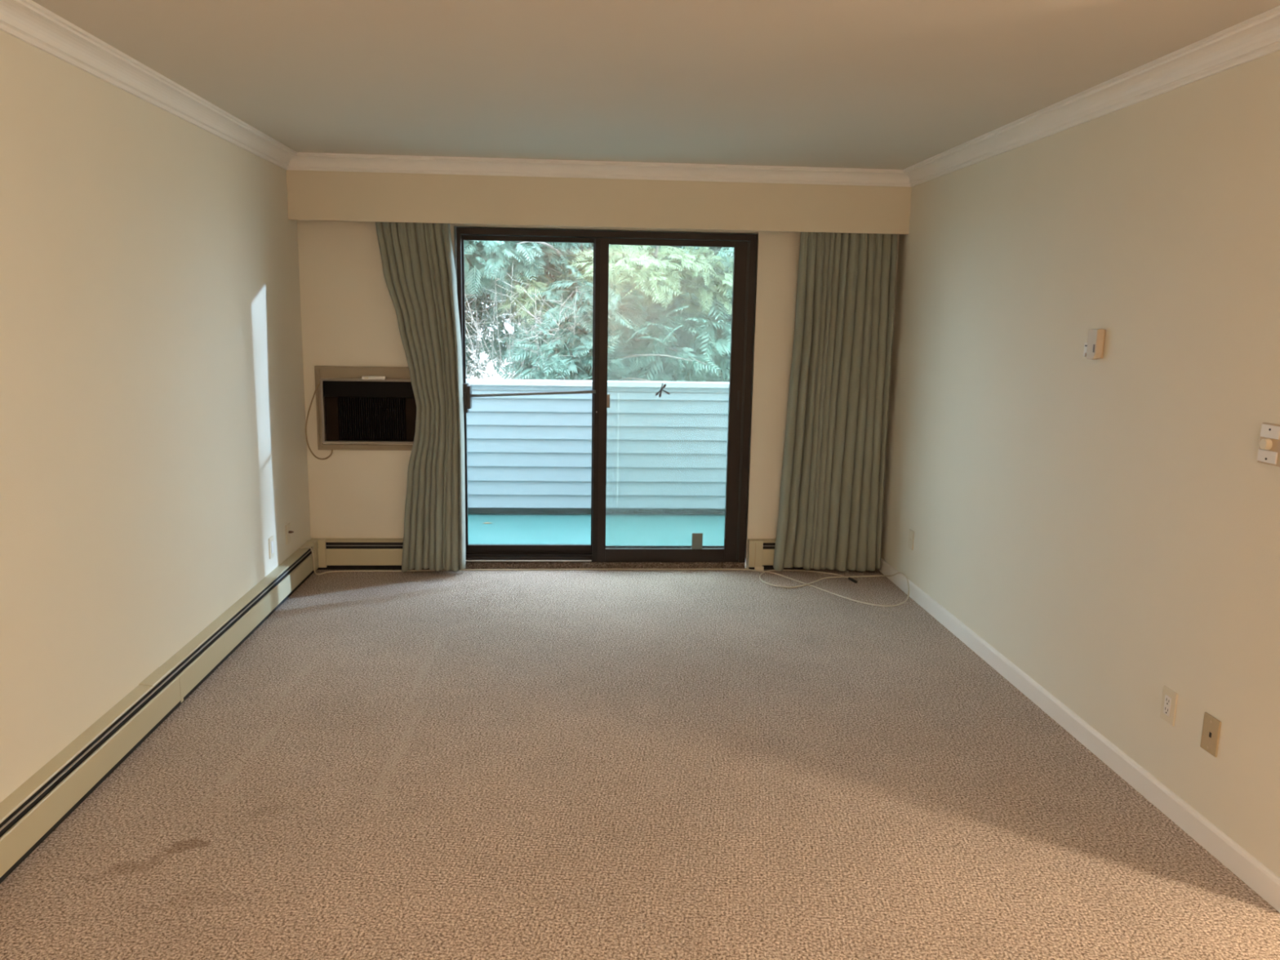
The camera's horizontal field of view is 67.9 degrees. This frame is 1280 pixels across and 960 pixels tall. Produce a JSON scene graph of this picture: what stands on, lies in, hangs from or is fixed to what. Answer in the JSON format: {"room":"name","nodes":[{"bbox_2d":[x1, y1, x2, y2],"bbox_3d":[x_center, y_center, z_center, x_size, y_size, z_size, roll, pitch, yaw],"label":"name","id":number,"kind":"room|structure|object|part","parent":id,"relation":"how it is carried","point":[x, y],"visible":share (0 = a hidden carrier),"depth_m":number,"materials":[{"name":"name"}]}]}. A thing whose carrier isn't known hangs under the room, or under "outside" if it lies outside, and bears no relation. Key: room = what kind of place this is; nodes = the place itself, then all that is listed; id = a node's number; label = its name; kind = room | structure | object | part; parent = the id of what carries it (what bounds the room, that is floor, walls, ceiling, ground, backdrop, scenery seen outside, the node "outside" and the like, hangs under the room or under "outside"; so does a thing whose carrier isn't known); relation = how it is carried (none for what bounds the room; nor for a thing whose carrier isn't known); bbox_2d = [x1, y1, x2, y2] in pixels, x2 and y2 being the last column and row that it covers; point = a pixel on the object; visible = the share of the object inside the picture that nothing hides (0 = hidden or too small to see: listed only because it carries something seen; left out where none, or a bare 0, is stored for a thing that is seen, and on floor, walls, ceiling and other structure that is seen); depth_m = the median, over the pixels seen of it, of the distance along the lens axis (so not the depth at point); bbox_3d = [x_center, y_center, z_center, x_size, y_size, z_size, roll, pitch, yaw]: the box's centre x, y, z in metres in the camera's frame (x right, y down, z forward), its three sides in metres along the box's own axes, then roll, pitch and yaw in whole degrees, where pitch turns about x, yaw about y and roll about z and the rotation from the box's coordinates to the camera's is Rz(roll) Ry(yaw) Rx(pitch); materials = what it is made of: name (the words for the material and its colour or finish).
{"room":"empty living room","nodes":[
{"label":"empty living room","id":0,"kind":"room"},
{"bbox_2d":[0,30,311,802],"bbox_3d":[-1.798,0.167,1.088,0.150,2.465,9.818,0,10,-4],"label":"wall","id":1,"kind":"structure","parent":0,"point":[153,443],"depth_m":3.47,"materials":[{"name":"beige paint"}]},
{"bbox_2d":[0,0,297,169],"bbox_3d":[-1.652,-0.989,0.801,0.090,0.084,9.335,0,10,-4],"label":"trim","id":2,"kind":"structure","parent":1,"relation":"attached to","point":[27,20],"depth_m":3.38,"materials":[{"name":"white paint"}]},
{"bbox_2d":[0,540,318,884],"bbox_3d":[-1.732,1.235,1.552,0.056,0.196,8.850,0,10,-4],"label":"baseboard heater","id":3,"kind":"object","parent":1,"relation":"attached to","point":[36,808],"visible":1,"depth_m":3.42,"materials":[{"name":"metal"}]},
{"bbox_2d":[268,535,274,559],"bbox_3d":[-1.998,0.365,5.161,0.008,0.114,0.072,0,10,-4],"label":"wall outlet","id":4,"kind":"object","parent":1,"relation":"attached to","point":[271,544],"visible":1,"depth_m":5.15,"materials":[{"name":"beige plastic"}]},
{"bbox_2d":[271,540,273,553],"bbox_3d":[-1.995,0.365,5.161,0.002,0.066,0.032,0,10,-4],"label":"receptacle","id":5,"kind":"object","parent":4,"relation":"attached to","point":[272,541],"depth_m":5.16,"materials":[{"name":"white plastic"}]},
{"bbox_2d":[284,522,293,544],"bbox_3d":[-2.005,0.308,5.456,0.034,0.114,0.070,0,10,-4],"label":"plate","id":6,"kind":"object","parent":1,"relation":"attached to","point":[288,531],"visible":1,"depth_m":5.45,"materials":[{"name":"beige plastic"}]},
{"bbox_3d":[-2.018,0.308,5.455,0.008,0.114,0.070,0,10,-4],"label":"plate","id":7,"kind":"part","parent":6,"relation":"part of","materials":[{"name":"beige plastic"}]},
{"bbox_2d":[467,513,724,546],"bbox_3d":[-0.797,0.538,7.307,7.100,0.150,2.062,0,10,-4],"label":"deck","id":8,"kind":"object","parent":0,"point":[504,528],"visible":0.17,"depth_m":7.71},
{"bbox_2d":[466,378,728,514],"bbox_3d":[-0.849,-0.273,8.142,7.100,1.157,0.152,0,10,-4],"label":"wall","id":9,"kind":"structure","parent":0,"point":[666,454],"depth_m":8.12,"materials":[{"name":"white plastic"}]},
{"bbox_3d":[-0.861,0.249,8.265,7.100,0.085,0.030,0,10,-4],"label":"board","id":10,"kind":"part","parent":9,"relation":"part of","materials":[{"name":"wood"}]},
{"bbox_3d":[-0.837,-0.773,8.005,7.100,0.040,0.018,0,10,-4],"label":"shadow trim","id":11,"kind":"part","parent":9,"relation":"part of","materials":[{"name":"white plastic"}]},
{"bbox_2d":[297,219,899,568],"bbox_3d":[1.262,-0.652,6.063,6.626,2.465,0.160,0,10,-4],"label":"wall","id":12,"kind":"structure","parent":0,"point":[348,316],"depth_m":5.86,"materials":[{"name":"beige paint"}]},
{"bbox_2d":[314,365,416,450],"bbox_3d":[-1.633,-0.434,5.800,0.674,0.511,0.050,0,10,-4],"label":"air conditioner","id":13,"kind":"object","parent":12,"relation":"attached to","point":[348,411],"visible":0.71,"depth_m":5.79,"materials":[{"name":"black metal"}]},
{"bbox_2d":[305,382,333,459],"bbox_3d":[-1.958,-0.356,5.791,0.159,0.472,0.019,0,10,-7],"label":"power cord","id":14,"kind":"object","parent":13,"relation":"attached to","point":[318,384],"visible":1,"depth_m":5.79,"materials":[{"name":"beige plastic"}]},
{"bbox_3d":[-1.876,-0.375,5.801,0.079,0.265,0.023,0,10,-4],"label":"panel","id":15,"kind":"part","parent":13,"relation":"part of","materials":[{"name":"black plastic"}]},
{"bbox_3d":[-1.634,-0.423,5.824,0.572,0.368,0.005,0,10,-4],"label":"recess panel","id":16,"kind":"part","parent":13,"relation":"part of","materials":[{"name":"black plastic"}]},
{"bbox_2d":[361,375,386,379],"bbox_3d":[-1.612,-0.619,5.760,0.140,0.022,0.034,0,10,-4],"label":"remote control","id":17,"kind":"object","parent":13,"relation":"on","point":[363,377],"visible":1,"depth_m":5.75,"materials":[{"name":"white plastic"}]},
{"bbox_3d":[-1.393,-0.372,5.834,0.080,0.265,0.023,0,10,-4],"label":"panel","id":18,"kind":"part","parent":13,"relation":"part of","materials":[{"name":"black plastic"}]},
{"bbox_2d":[310,537,429,569],"bbox_3d":[-1.602,0.465,5.958,0.901,0.194,0.056,0,10,-4],"label":"baseboard heater","id":19,"kind":"object","parent":12,"relation":"attached to","point":[334,553],"visible":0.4,"depth_m":5.93,"materials":[{"name":"metal"}]},
{"bbox_2d":[310,537,403,542],"bbox_3d":[-1.601,0.377,5.945,0.901,0.015,0.052,0,10,-4],"label":"hood","id":20,"kind":"object","parent":19,"relation":"attached to","point":[319,540],"depth_m":5.93,"materials":[{"name":"metal"}]},
{"bbox_3d":[-1.601,0.482,5.939,0.901,0.107,0.008,0,10,-4],"label":"panel","id":21,"kind":"part","parent":19,"relation":"part of","materials":[{"name":"metal"}]},
{"bbox_2d":[375,222,466,572],"bbox_3d":[-1.318,-0.537,5.731,0.495,2.227,0.118,1,10,-2],"label":"curtain","id":22,"kind":"object","parent":12,"relation":"hanging from","point":[418,262],"visible":0.97,"depth_m":5.69,"materials":[{"name":"green fabric"}]},
{"bbox_2d":[287,152,911,186],"bbox_3d":[-0.194,-1.781,5.463,3.626,0.084,0.090,0,10,-4],"label":"trim","id":23,"kind":"structure","parent":12,"relation":"attached to","point":[302,161],"depth_m":5.46,"materials":[{"name":"white paint"}]},
{"bbox_2d":[286,169,911,234],"bbox_3d":[-0.200,-1.656,5.540,3.626,0.356,0.019,0,10,-4],"label":"valance","id":24,"kind":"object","parent":12,"relation":"attached to","point":[312,195],"depth_m":5.53,"materials":[{"name":"beige paint"}]},
{"bbox_2d":[465,562,745,568],"bbox_3d":[-0.238,0.536,6.149,1.827,0.044,0.146,0,10,-4],"label":"trim","id":25,"kind":"structure","parent":12,"relation":"attached to","point":[468,565],"depth_m":6.08,"materials":[{"name":"brown wood"}]},
{"bbox_2d":[456,226,757,562],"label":"door","id":26,"kind":"structure","parent":12,"relation":"in","point":[744,260],"depth_m":5.92,"materials":[{"name":"brown metal"}]},
{"bbox_3d":[-1.062,-0.505,5.851,0.046,0.177,0.100,0,10,-4],"label":"latch handle","id":27,"kind":"part","parent":26,"relation":"part of","materials":[{"name":"black plastic"}]},
{"bbox_3d":[-0.670,-0.499,5.935,0.845,1.980,0.030,0,10,-4],"label":"sliding panel","id":28,"kind":"part","parent":26,"relation":"part of","materials":[{"name":"clear glass"}]},
{"bbox_2d":[655,382,669,397],"bbox_3d":[0.142,-0.561,5.926,0.094,0.100,0.001,0,10,-4],"label":"decal","id":29,"kind":"object","parent":26,"relation":"attached to","point":[664,385],"visible":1,"depth_m":5.93},
{"bbox_3d":[0.193,-0.506,6.034,0.890,1.950,0.016,0,10,-4],"label":"screen frame","id":30,"kind":"part","parent":26,"relation":"part of","materials":[{"name":"brown metal"}]},
{"bbox_3d":[0.177,-0.471,5.948,0.933,2.006,0.038,0,10,-4],"label":"fixed panel","id":31,"kind":"part","parent":26,"relation":"part of","materials":[{"name":"clear glass"}]},
{"bbox_2d":[691,533,702,549],"bbox_3d":[0.366,0.391,6.095,0.070,0.108,0.014,0,10,-4],"label":"box","id":32,"kind":"object","parent":26,"relation":"on","point":[696,538],"visible":1,"depth_m":6.09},
{"bbox_2d":[746,538,875,570],"bbox_3d":[1.121,0.483,6.142,0.853,0.198,0.060,0,10,-4],"label":"baseboard heater","id":33,"kind":"object","parent":12,"relation":"attached to","point":[760,556],"visible":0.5,"depth_m":6.10,"materials":[{"name":"metal"}]},
{"bbox_2d":[747,538,775,542],"bbox_3d":[1.122,0.393,6.131,0.853,0.015,0.052,0,10,-4],"label":"hood","id":34,"kind":"object","parent":33,"relation":"attached to","point":[749,540],"depth_m":6.09,"materials":[{"name":"metal"}]},
{"bbox_3d":[1.122,0.497,6.125,0.853,0.107,0.008,0,10,-4],"label":"panel","id":35,"kind":"part","parent":33,"relation":"part of","materials":[{"name":"metal"}]},
{"bbox_2d":[773,231,897,571],"bbox_3d":[1.217,-0.521,5.900,0.687,2.229,0.122,0,10,-4],"label":"curtain","id":36,"kind":"object","parent":12,"relation":"hanging from","point":[831,504],"visible":0.97,"depth_m":5.88,"materials":[{"name":"green fabric"}]},
{"bbox_2d":[0,567,1279,959],"bbox_3d":[1.550,1.535,1.484,6.900,0.250,9.678,0,10,-4],"label":"floor","id":37,"kind":"structure","parent":0,"point":[486,764],"depth_m":3.16,"materials":[{"name":"carpet"}]},
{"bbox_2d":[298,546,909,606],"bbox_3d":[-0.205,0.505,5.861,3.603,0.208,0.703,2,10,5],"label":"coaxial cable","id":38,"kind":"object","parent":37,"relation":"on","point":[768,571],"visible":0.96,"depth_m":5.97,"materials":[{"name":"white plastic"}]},
{"bbox_2d":[31,0,1279,169],"bbox_3d":[1.592,-1.126,1.088,6.900,0.200,9.818,0,10,-4],"label":"ceiling","id":39,"kind":"structure","parent":0,"point":[869,84],"depth_m":3.31,"materials":[{"name":"paint"}]},
{"bbox_2d":[880,49,1279,877],"bbox_3d":[1.760,-0.322,4.233,0.120,2.465,3.658,0,10,-4],"label":"wall","id":40,"kind":"structure","parent":0,"point":[1109,526],"depth_m":3.48,"materials":[{"name":"beige paint"}]},
{"bbox_2d":[907,528,914,550],"bbox_3d":[1.597,0.351,5.604,0.009,0.113,0.070,0,10,-4],"label":"blank plate","id":41,"kind":"object","parent":40,"relation":"attached to","point":[911,534],"visible":1,"depth_m":5.59,"materials":[{"name":"beige plastic"}]},
{"bbox_2d":[877,557,1279,912],"bbox_3d":[1.673,0.851,4.424,0.014,0.085,3.638,0,10,-4],"label":"baseboard","id":42,"kind":"structure","parent":40,"relation":"attached to","point":[1245,866],"depth_m":3.44,"materials":[{"name":"white paint"}]},
{"bbox_2d":[902,5,1279,186],"bbox_3d":[1.682,-1.478,3.925,0.090,0.084,3.466,0,10,-4],"label":"trim","id":43,"kind":"structure","parent":40,"relation":"attached to","point":[1258,36],"depth_m":3.37,"materials":[{"name":"white paint"}]},
{"bbox_2d":[1083,328,1106,359],"bbox_3d":[1.725,-0.518,3.623,0.035,0.116,0.113,0,10,-4],"label":"thermostat","id":44,"kind":"object","parent":40,"relation":"attached to","point":[1094,347],"visible":1,"depth_m":3.58,"materials":[{"name":"beige plastic"}]},
{"bbox_2d":[1160,685,1177,726],"bbox_3d":[1.761,0.752,3.170,0.009,0.114,0.072,0,10,-4],"label":"wall outlet","id":45,"kind":"object","parent":40,"relation":"attached to","point":[1169,700],"visible":1,"depth_m":3.16,"materials":[{"name":"beige plastic"}]},
{"bbox_2d":[1163,694,1171,716],"bbox_3d":[1.758,0.752,3.171,0.002,0.066,0.032,0,10,-4],"label":"receptacle","id":46,"kind":"object","parent":45,"relation":"attached to","point":[1166,698],"depth_m":3.17,"materials":[{"name":"white plastic"}]},
{"bbox_2d":[1200,711,1221,757],"bbox_3d":[1.776,0.792,2.962,0.007,0.117,0.073,0,10,-4],"label":"phone jack","id":47,"kind":"object","parent":40,"relation":"attached to","point":[1210,738],"visible":1,"depth_m":2.96,"materials":[{"name":"beige plastic"}]},
{"bbox_2d":[1257,422,1279,466],"bbox_3d":[1.787,-0.100,2.696,0.032,0.116,0.097,0,10,-4],"label":"dimmer switch","id":48,"kind":"object","parent":40,"relation":"attached to","point":[1268,451],"visible":1,"depth_m":2.69,"materials":[{"name":"beige plastic"}]},
{"bbox_3d":[1.778,-0.102,2.704,0.016,0.033,0.033,0,10,-4],"label":"knob","id":49,"kind":"part","parent":48,"relation":"part of","materials":[{"name":"beige plastic"}]},
{"bbox_3d":[1.787,-0.067,2.710,0.005,0.034,0.072,0,10,-4],"label":"plate","id":50,"kind":"part","parent":48,"relation":"part of","materials":[{"name":"white plastic"}]},
{"bbox_3d":[1.789,-0.137,2.697,0.005,0.036,0.072,0,10,-4],"label":"plate","id":51,"kind":"part","parent":48,"relation":"part of","materials":[{"name":"white plastic"}]},
{"label":"outside","id":52,"kind":"structure","parent":0,"visible":0},
{"bbox_2d":[466,350,515,379],"bbox_3d":[-1.372,-3.451,32.937,85.000,0.200,53.892,0,10,-4],"label":"ground","id":53,"kind":"structure","parent":52,"point":[483,355],"depth_m":36.29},
{"bbox_2d":[464,289,497,378],"bbox_3d":[-2.739,-2.127,10.495,2.736,5.109,3.149,3,10,9],"label":"evergreen tree","id":54,"kind":"object","parent":53,"relation":"on","point":[470,300],"visible":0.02,"depth_m":9.95,"materials":[{"name":"green plant"}]},
{"bbox_2d":[464,253,591,380],"bbox_3d":[-1.315,-0.859,9.441,1.725,2.806,0.874,0,10,-4],"label":"bare shrub","id":55,"kind":"object","parent":53,"relation":"on","point":[478,336],"visible":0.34,"depth_m":9.33,"materials":[{"name":"grey plant"}]},
{"bbox_2d":[463,240,706,381],"bbox_3d":[-0.926,-1.548,9.691,3.287,4.303,2.237,5,11,22],"label":"evergreen tree","id":56,"kind":"object","parent":53,"relation":"on","point":[498,255],"visible":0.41,"depth_m":9.25,"materials":[{"name":"green plant"}]},
{"bbox_2d":[494,244,733,381],"bbox_3d":[0.074,-1.149,10.127,3.112,3.402,2.096,0,10,-4],"label":"evergreen tree","id":57,"kind":"object","parent":53,"relation":"on","point":[679,278],"visible":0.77,"depth_m":9.29,"materials":[{"name":"green plant"}]},
{"bbox_2d":[546,243,733,382],"bbox_3d":[0.595,-2.562,10.413,3.914,6.108,2.878,-1,10,-13],"label":"evergreen tree","id":58,"kind":"object","parent":53,"relation":"on","point":[702,340],"visible":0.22,"depth_m":9.52,"materials":[{"name":"green plant"}]}
]}

